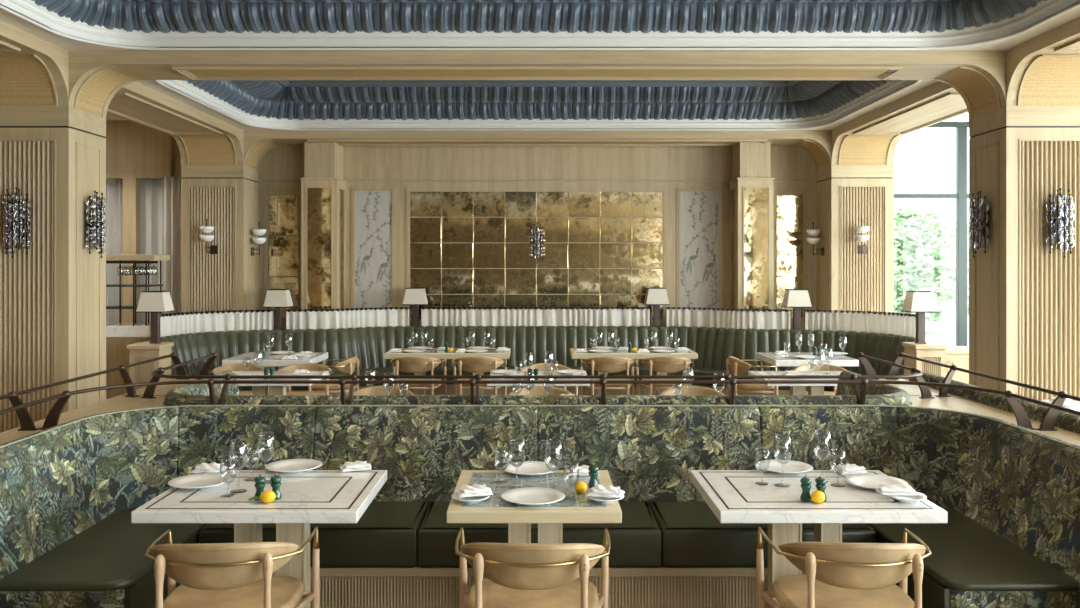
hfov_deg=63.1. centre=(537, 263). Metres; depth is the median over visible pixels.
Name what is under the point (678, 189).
trim
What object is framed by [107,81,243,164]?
trim
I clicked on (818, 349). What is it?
pepper mill
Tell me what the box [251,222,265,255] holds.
wall sconce
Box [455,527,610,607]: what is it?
dining chair
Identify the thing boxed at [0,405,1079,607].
banquette
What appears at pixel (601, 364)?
dining chair
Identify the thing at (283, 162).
wall
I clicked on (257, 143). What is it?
ceiling beam
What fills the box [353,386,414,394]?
dining chair
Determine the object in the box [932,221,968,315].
tree
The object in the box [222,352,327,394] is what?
dining table
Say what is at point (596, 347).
plate
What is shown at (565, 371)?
plate
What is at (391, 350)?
napkin
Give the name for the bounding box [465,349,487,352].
plate
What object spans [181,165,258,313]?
pillar
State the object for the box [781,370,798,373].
napkin
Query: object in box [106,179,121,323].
drape
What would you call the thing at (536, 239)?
wall sconce
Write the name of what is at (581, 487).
lemon
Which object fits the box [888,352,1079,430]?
railing
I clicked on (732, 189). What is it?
mirror
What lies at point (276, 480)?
pepper mill
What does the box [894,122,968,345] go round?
window
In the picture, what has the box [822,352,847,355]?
plate
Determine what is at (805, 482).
pepper mill
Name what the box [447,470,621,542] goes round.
dining table
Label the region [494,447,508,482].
water glass
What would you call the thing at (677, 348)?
napkin
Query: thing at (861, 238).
wall sconce
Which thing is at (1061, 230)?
wall sconce
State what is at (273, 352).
plate
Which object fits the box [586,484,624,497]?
napkin
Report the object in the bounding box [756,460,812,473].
plate
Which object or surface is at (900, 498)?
plate
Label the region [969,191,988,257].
wall sconce
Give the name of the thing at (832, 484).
water glass
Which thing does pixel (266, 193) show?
trim
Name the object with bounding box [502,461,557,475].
plate
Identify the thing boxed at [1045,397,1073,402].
napkin
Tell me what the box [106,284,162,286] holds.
shelf
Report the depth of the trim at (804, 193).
12.08 m
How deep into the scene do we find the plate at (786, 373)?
8.20 m
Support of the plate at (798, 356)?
on the dining table at (771, 358)
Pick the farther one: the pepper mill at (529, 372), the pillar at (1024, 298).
the pepper mill at (529, 372)
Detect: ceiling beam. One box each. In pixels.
[69,50,1005,118]
[244,130,830,170]
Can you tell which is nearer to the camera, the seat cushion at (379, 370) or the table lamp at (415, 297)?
the seat cushion at (379, 370)
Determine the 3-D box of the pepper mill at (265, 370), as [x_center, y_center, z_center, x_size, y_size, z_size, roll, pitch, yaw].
[-2.468,0.988,8.000,0.050,0.114,0.050,0,0,0]
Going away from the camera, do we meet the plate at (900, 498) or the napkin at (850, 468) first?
the plate at (900, 498)
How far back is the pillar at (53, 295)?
7.10 m
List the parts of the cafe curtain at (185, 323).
rail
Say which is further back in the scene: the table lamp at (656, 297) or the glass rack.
the table lamp at (656, 297)
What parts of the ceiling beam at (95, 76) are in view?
soffit panel, soffit moulding, soffit moulding, soffit moulding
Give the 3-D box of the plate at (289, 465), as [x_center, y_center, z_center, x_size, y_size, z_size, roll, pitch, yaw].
[-1.236,1.032,4.468,0.282,0.026,0.282,0,0,0]
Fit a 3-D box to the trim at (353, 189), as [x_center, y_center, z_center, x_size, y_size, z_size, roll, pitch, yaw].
[-2.255,-0.155,12.090,0.619,1.800,0.020,0,0,0]
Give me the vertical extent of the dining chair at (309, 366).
0.762 m
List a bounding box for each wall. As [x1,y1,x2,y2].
[0,378,1079,445]
[105,120,173,322]
[174,139,816,329]
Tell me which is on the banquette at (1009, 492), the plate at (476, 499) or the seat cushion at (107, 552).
the seat cushion at (107, 552)
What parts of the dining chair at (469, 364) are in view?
leg, leg, seat, seat frame, backrest, arm rod, leg, leg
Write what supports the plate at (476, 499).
on the dining table at (550, 518)
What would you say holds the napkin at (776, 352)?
on the dining table at (771, 358)
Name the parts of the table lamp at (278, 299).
lamp shade, shade trim, post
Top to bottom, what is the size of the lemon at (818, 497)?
0.055 m
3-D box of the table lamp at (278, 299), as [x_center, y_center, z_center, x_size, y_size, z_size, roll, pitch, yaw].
[-3.279,0.602,11.140,0.316,0.566,0.254,0,0,0]
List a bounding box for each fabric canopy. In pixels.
[32,0,1046,32]
[183,80,890,119]
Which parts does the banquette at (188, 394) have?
backrest panel, backrest panel, backrest panel, backrest panel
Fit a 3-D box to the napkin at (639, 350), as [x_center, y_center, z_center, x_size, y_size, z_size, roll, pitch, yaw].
[1.251,1.025,10.396,0.162,0.041,0.111,0,0,0]
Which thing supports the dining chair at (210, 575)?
on the floor
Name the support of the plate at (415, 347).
on the dining table at (438, 354)
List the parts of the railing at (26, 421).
foot plate, handrail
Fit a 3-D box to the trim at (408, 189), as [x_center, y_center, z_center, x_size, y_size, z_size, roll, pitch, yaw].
[-0.013,-0.114,12.090,3.589,1.877,0.020,0,0,0]
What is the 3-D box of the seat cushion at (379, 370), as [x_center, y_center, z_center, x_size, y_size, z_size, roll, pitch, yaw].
[-0.006,1.420,10.631,8.110,0.180,1.662,0,0,0]
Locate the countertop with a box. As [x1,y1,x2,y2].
[106,323,150,336]
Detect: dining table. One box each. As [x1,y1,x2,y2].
[131,470,386,607]
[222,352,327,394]
[233,371,328,394]
[384,348,510,394]
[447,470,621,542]
[487,371,589,387]
[570,348,697,394]
[690,470,947,607]
[748,371,841,394]
[756,352,858,391]
[1065,401,1079,410]
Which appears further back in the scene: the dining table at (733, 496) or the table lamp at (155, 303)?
the table lamp at (155, 303)
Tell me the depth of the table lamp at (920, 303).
9.43 m
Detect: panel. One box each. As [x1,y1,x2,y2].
[355,191,391,309]
[681,191,717,309]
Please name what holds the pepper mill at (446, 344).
on the dining table at (438, 354)
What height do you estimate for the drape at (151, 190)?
2.966 m
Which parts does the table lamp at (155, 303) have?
lamp shade, shade trim, post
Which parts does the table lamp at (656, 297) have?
lamp shade, post, shade trim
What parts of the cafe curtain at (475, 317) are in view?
rail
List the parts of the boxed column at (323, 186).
cornice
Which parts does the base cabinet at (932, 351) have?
reeded door, door frame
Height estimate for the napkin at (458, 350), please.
0.041 m
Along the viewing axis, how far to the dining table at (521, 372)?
7.96 m
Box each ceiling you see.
[0,0,1079,49]
[106,113,126,119]
[137,80,937,129]
[942,113,968,122]
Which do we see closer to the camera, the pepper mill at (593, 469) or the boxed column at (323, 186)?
the pepper mill at (593, 469)
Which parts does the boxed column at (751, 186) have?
cornice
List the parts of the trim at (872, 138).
soffit moulding, soffit moulding, soffit panel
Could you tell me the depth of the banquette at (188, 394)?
5.46 m
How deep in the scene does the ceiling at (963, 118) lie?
11.94 m
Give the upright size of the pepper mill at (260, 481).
0.114 m
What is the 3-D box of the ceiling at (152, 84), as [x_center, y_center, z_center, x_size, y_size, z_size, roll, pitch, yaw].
[0.000,-1.750,9.500,7.590,0.060,3.640,0,0,0]
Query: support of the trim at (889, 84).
attached to the ceiling at (152, 84)
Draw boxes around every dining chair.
[144,526,319,607]
[209,363,263,394]
[268,363,333,394]
[308,356,358,392]
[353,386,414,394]
[390,357,446,394]
[452,357,506,394]
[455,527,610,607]
[509,386,573,395]
[515,363,577,394]
[580,357,635,394]
[636,357,692,394]
[659,386,724,394]
[726,356,777,394]
[756,526,931,607]
[794,363,845,394]
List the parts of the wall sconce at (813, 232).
lamp shade, lamp shade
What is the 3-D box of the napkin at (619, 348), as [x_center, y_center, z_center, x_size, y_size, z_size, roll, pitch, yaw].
[1.047,1.025,10.677,0.162,0.041,0.111,0,0,0]
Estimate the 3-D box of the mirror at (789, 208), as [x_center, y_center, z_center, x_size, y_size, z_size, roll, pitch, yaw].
[3.465,-0.105,12.092,0.371,1.690,0.014,0,0,0]
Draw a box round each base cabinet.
[127,342,173,389]
[902,342,948,380]
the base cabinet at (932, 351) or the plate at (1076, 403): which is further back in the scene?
the base cabinet at (932, 351)
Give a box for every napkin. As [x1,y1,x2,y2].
[190,462,227,472]
[282,355,296,358]
[292,369,308,373]
[340,461,371,471]
[389,349,402,351]
[455,349,464,352]
[455,484,492,497]
[496,347,509,350]
[566,465,598,475]
[575,349,587,351]
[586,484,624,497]
[618,347,628,349]
[637,349,649,352]
[675,347,687,350]
[774,351,787,353]
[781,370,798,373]
[829,463,867,475]
[875,484,920,494]
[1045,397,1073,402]
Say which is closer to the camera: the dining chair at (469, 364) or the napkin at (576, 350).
the dining chair at (469, 364)
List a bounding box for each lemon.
[249,490,275,502]
[575,481,586,493]
[811,491,824,503]
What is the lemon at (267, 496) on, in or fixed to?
on the dining table at (310, 496)
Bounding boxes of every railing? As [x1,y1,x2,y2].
[0,352,186,430]
[0,379,1079,429]
[140,352,934,404]
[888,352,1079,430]
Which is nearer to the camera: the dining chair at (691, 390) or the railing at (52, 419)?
the railing at (52, 419)
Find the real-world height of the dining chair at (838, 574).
0.762 m
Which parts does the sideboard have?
drawer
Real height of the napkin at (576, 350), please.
0.041 m
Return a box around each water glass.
[220,458,235,497]
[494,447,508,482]
[563,461,578,499]
[755,448,769,485]
[830,449,845,486]
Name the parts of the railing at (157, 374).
handrail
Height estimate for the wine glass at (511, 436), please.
0.238 m
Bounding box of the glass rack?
[106,254,169,398]
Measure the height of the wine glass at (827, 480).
0.238 m
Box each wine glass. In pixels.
[229,438,247,492]
[244,445,258,481]
[256,432,274,483]
[507,436,525,487]
[544,440,562,470]
[773,434,791,486]
[813,430,831,481]
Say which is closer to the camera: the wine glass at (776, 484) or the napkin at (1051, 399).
the wine glass at (776, 484)
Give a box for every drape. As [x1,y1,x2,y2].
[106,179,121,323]
[140,179,163,322]
[164,176,181,315]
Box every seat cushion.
[0,505,208,590]
[199,501,428,567]
[238,366,833,391]
[417,501,661,567]
[649,501,875,567]
[866,507,1078,590]
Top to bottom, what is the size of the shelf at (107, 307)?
0.020 m
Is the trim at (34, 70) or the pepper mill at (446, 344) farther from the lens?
the pepper mill at (446, 344)
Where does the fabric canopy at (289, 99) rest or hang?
attached to the trim at (889, 84)
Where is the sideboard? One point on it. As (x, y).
(958, 356)
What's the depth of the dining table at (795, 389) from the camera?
8.19 m
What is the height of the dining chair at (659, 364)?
0.762 m
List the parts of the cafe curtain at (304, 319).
rail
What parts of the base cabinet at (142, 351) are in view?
door frame, reeded door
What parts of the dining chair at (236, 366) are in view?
backrest, seat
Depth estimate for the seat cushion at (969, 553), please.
3.96 m
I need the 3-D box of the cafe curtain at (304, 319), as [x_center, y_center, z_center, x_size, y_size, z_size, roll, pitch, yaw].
[-2.428,0.729,11.403,1.604,0.313,0.181,0,0,-26]
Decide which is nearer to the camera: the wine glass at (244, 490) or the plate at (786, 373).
the wine glass at (244, 490)
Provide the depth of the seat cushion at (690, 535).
4.41 m
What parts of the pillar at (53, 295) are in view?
reeded panel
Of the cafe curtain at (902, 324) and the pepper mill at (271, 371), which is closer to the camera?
the pepper mill at (271, 371)
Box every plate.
[168,473,231,489]
[265,459,322,472]
[269,351,293,354]
[290,353,315,356]
[294,373,323,374]
[402,349,425,352]
[409,346,431,349]
[452,493,489,503]
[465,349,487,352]
[468,346,490,348]
[490,369,519,374]
[501,487,564,505]
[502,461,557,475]
[556,369,585,374]
[586,492,623,503]
[588,349,611,352]
[591,346,613,349]
[648,346,670,348]
[651,349,674,352]
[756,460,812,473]
[784,373,813,374]
[793,355,818,358]
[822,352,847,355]
[844,474,908,489]
[887,492,926,502]
[1041,399,1079,406]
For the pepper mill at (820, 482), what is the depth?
3.87 m
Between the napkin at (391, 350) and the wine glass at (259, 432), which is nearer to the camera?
the wine glass at (259, 432)
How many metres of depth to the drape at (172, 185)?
11.85 m
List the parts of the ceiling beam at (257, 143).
soffit panel, soffit moulding, soffit moulding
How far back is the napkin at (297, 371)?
8.35 m
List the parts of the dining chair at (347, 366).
seat, seat frame, arm rod, backrest, leg, leg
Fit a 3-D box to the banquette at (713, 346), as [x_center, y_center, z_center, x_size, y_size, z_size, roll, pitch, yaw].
[0.000,1.302,10.727,8.579,0.975,1.931,0,0,0]
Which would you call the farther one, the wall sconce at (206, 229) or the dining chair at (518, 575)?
the wall sconce at (206, 229)
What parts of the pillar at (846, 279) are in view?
reeded panel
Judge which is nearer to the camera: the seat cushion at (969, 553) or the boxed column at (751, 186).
the seat cushion at (969, 553)
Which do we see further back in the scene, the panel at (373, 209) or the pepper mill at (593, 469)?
the panel at (373, 209)
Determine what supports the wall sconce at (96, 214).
attached to the pillar at (53, 295)
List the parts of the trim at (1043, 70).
soffit moulding, soffit moulding, soffit panel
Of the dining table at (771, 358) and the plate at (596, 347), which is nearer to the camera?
the dining table at (771, 358)
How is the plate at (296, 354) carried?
on the dining table at (276, 360)
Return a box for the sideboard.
[946,346,968,383]
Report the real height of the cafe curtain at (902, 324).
0.313 m
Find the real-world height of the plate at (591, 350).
0.026 m
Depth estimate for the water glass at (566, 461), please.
3.89 m
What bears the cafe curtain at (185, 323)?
on the ledge
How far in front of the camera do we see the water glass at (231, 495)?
3.95 m
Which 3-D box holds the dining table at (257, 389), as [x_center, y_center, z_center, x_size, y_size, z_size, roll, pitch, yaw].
[-2.510,1.417,8.245,0.940,0.746,0.710,0,0,0]
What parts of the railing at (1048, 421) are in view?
handrail, foot plate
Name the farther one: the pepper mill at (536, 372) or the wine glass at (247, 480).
the pepper mill at (536, 372)
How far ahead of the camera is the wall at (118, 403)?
5.56 m
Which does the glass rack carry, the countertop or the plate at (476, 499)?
the countertop
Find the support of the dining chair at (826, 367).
on the floor
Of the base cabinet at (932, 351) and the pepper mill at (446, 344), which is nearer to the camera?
the base cabinet at (932, 351)
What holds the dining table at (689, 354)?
on the floor
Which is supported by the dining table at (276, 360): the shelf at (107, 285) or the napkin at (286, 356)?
the napkin at (286, 356)
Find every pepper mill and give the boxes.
[254,474,265,500]
[262,348,265,356]
[263,368,268,374]
[269,366,274,374]
[270,473,281,499]
[444,342,448,351]
[527,367,532,379]
[533,367,538,379]
[588,463,598,487]
[800,475,811,501]
[815,475,826,501]
[817,348,820,356]
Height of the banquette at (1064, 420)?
0.970 m
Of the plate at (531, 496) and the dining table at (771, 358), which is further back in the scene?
the dining table at (771, 358)
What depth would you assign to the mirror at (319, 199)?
11.56 m
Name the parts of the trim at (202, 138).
soffit panel, soffit moulding, soffit moulding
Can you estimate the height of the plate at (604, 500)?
0.026 m
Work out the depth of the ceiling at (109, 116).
11.77 m
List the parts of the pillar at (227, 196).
reeded panel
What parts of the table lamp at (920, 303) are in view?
shade trim, post, lamp shade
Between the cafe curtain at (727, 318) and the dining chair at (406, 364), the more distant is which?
the cafe curtain at (727, 318)
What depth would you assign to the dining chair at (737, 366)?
9.57 m
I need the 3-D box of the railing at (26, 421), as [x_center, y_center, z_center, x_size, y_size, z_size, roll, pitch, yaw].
[-2.785,0.795,5.140,0.170,0.210,3.580,0,0,0]
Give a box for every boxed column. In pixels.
[300,142,346,310]
[728,142,774,310]
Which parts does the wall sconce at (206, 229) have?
lamp shade, lamp shade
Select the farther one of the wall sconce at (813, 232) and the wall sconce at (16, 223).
the wall sconce at (813, 232)
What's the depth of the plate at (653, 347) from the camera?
10.82 m
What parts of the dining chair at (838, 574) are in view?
leg, seat frame, leg, seat, arm rod, backrest, leg, leg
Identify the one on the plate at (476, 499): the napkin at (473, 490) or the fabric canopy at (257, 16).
the napkin at (473, 490)
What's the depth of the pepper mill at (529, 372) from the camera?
7.93 m
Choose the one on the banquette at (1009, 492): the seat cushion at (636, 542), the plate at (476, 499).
the seat cushion at (636, 542)
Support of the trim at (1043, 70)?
attached to the pillar at (1024, 298)
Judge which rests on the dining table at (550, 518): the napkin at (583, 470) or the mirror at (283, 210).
the napkin at (583, 470)
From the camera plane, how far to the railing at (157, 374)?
5.53 m
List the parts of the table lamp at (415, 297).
shade trim, lamp shade, post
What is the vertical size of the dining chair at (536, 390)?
0.762 m
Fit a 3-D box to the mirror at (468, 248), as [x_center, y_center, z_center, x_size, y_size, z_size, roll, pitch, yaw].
[-0.013,-0.114,12.092,3.479,1.767,0.015,0,0,0]
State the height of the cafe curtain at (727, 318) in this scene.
0.313 m
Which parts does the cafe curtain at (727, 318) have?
rail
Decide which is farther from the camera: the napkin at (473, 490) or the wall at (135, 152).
the wall at (135, 152)
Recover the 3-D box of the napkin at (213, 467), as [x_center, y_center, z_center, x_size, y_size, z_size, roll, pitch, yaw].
[-1.653,1.024,4.440,0.162,0.041,0.111,0,0,-6]
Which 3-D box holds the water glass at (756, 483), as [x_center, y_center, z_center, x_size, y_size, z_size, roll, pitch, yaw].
[1.068,0.962,4.180,0.071,0.165,0.071,0,0,19]
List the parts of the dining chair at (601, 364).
leg, leg, arm rod, seat frame, backrest, seat, leg, leg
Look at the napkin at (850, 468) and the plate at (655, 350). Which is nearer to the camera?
the napkin at (850, 468)
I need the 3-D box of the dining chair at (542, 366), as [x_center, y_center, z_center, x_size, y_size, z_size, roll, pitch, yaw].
[0.091,1.410,8.883,0.632,0.762,0.519,0,0,0]
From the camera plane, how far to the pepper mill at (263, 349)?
9.88 m
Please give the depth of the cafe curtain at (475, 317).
11.73 m
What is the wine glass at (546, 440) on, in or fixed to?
on the dining table at (550, 518)
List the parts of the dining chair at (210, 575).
leg, leg, backrest, arm rod, seat, leg, seat frame, leg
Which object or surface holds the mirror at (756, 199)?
attached to the boxed column at (751, 186)
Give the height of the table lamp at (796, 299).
0.566 m
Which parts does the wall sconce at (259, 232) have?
lamp shade, lamp shade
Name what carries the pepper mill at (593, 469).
on the dining table at (550, 518)
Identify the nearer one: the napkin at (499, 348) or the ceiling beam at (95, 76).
the ceiling beam at (95, 76)
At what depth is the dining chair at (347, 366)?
9.58 m
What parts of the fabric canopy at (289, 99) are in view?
panel, frame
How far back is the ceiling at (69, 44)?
7.00 m
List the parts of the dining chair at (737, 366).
leg, leg, backrest, arm rod, seat, seat frame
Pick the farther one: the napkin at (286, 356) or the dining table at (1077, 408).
the napkin at (286, 356)
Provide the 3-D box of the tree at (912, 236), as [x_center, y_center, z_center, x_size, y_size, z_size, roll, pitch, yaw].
[10.288,0.127,24.490,3.574,3.578,3.591,0,0,43]
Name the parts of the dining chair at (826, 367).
backrest, seat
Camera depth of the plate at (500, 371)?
8.41 m
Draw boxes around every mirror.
[268,195,298,317]
[306,186,332,310]
[339,187,344,310]
[410,191,662,319]
[730,187,735,310]
[743,186,769,310]
[776,195,802,317]
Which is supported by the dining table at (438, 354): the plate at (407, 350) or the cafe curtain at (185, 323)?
the plate at (407, 350)
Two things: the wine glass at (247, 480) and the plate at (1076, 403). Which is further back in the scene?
the plate at (1076, 403)
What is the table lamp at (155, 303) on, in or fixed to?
on the base cabinet at (142, 351)
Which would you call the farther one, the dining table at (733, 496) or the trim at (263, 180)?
the trim at (263, 180)
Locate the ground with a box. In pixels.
[897,292,968,345]
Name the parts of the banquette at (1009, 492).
panel, backrest panel, backrest panel, backrest panel, plinth rail, backrest panel, backrest panel, backrest panel, panel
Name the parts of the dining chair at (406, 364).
leg, backrest, seat, arm rod, seat frame, leg, leg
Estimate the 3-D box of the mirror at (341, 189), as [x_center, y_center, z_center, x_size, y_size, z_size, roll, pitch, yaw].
[-2.628,-0.115,11.825,0.012,1.810,0.310,0,0,0]
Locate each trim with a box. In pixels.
[0,0,1079,49]
[0,19,68,106]
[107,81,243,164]
[154,80,920,129]
[263,180,811,181]
[264,191,300,321]
[351,187,395,309]
[406,187,666,323]
[676,187,721,309]
[774,191,806,321]
[831,81,967,164]
[1006,17,1079,106]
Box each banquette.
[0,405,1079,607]
[160,326,915,395]
[164,370,910,405]
[909,371,1079,433]
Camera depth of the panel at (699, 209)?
12.09 m
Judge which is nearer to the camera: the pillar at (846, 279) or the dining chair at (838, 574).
the dining chair at (838, 574)
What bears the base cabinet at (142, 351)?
on the floor
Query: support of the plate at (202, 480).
on the dining table at (310, 496)
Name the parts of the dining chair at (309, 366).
backrest, seat, leg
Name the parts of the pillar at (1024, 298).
reeded panel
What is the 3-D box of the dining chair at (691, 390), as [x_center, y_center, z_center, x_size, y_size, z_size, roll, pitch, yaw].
[1.285,1.410,7.193,0.632,0.762,0.519,0,0,0]
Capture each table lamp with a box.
[136,291,174,343]
[263,289,293,329]
[402,288,427,325]
[644,288,669,326]
[781,289,811,329]
[901,291,939,343]
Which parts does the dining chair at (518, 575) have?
leg, leg, seat, backrest, arm rod, seat frame, leg, leg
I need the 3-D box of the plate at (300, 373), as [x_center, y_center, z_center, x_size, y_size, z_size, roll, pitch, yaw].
[-2.112,1.032,8.100,0.282,0.026,0.282,0,0,0]
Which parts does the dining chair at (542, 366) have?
backrest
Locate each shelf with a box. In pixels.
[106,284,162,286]
[106,306,136,308]
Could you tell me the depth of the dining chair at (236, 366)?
9.10 m
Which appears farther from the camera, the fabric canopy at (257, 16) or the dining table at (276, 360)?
the dining table at (276, 360)
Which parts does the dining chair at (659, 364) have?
leg, leg, seat frame, seat, arm rod, backrest, leg, leg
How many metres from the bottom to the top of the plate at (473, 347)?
0.026 m
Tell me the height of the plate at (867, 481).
0.026 m
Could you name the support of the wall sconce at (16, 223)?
attached to the pillar at (53, 295)
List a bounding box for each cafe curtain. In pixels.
[160,309,274,336]
[286,307,409,329]
[421,307,650,326]
[666,307,790,329]
[804,309,915,337]
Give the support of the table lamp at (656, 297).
on the ledge
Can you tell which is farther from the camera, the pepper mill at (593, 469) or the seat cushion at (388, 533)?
the seat cushion at (388, 533)
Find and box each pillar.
[0,107,105,432]
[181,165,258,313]
[816,165,893,313]
[969,107,1079,400]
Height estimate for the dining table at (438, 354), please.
0.746 m
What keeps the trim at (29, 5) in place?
attached to the ceiling at (69, 44)
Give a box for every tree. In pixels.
[894,205,968,324]
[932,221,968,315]
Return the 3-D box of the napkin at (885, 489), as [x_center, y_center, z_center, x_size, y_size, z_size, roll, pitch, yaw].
[1.598,0.999,3.903,0.182,0.041,0.074,0,0,3]
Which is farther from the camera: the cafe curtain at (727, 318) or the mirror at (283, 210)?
the mirror at (283, 210)
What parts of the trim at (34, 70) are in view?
soffit moulding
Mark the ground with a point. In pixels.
(943, 331)
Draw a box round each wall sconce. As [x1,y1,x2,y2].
[2,187,30,258]
[86,190,105,257]
[199,219,217,253]
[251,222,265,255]
[529,223,544,263]
[806,222,823,255]
[854,219,869,253]
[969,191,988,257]
[1046,188,1074,257]
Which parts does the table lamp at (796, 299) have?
shade trim, post, lamp shade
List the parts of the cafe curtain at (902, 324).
rail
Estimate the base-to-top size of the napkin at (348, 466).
0.041 m
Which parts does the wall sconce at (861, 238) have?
lamp shade, lamp shade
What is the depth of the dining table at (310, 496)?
3.96 m
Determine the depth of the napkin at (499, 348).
10.60 m
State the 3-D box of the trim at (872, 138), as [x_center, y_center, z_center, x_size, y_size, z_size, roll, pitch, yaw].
[4.175,-1.593,9.500,0.800,0.655,3.600,0,0,0]

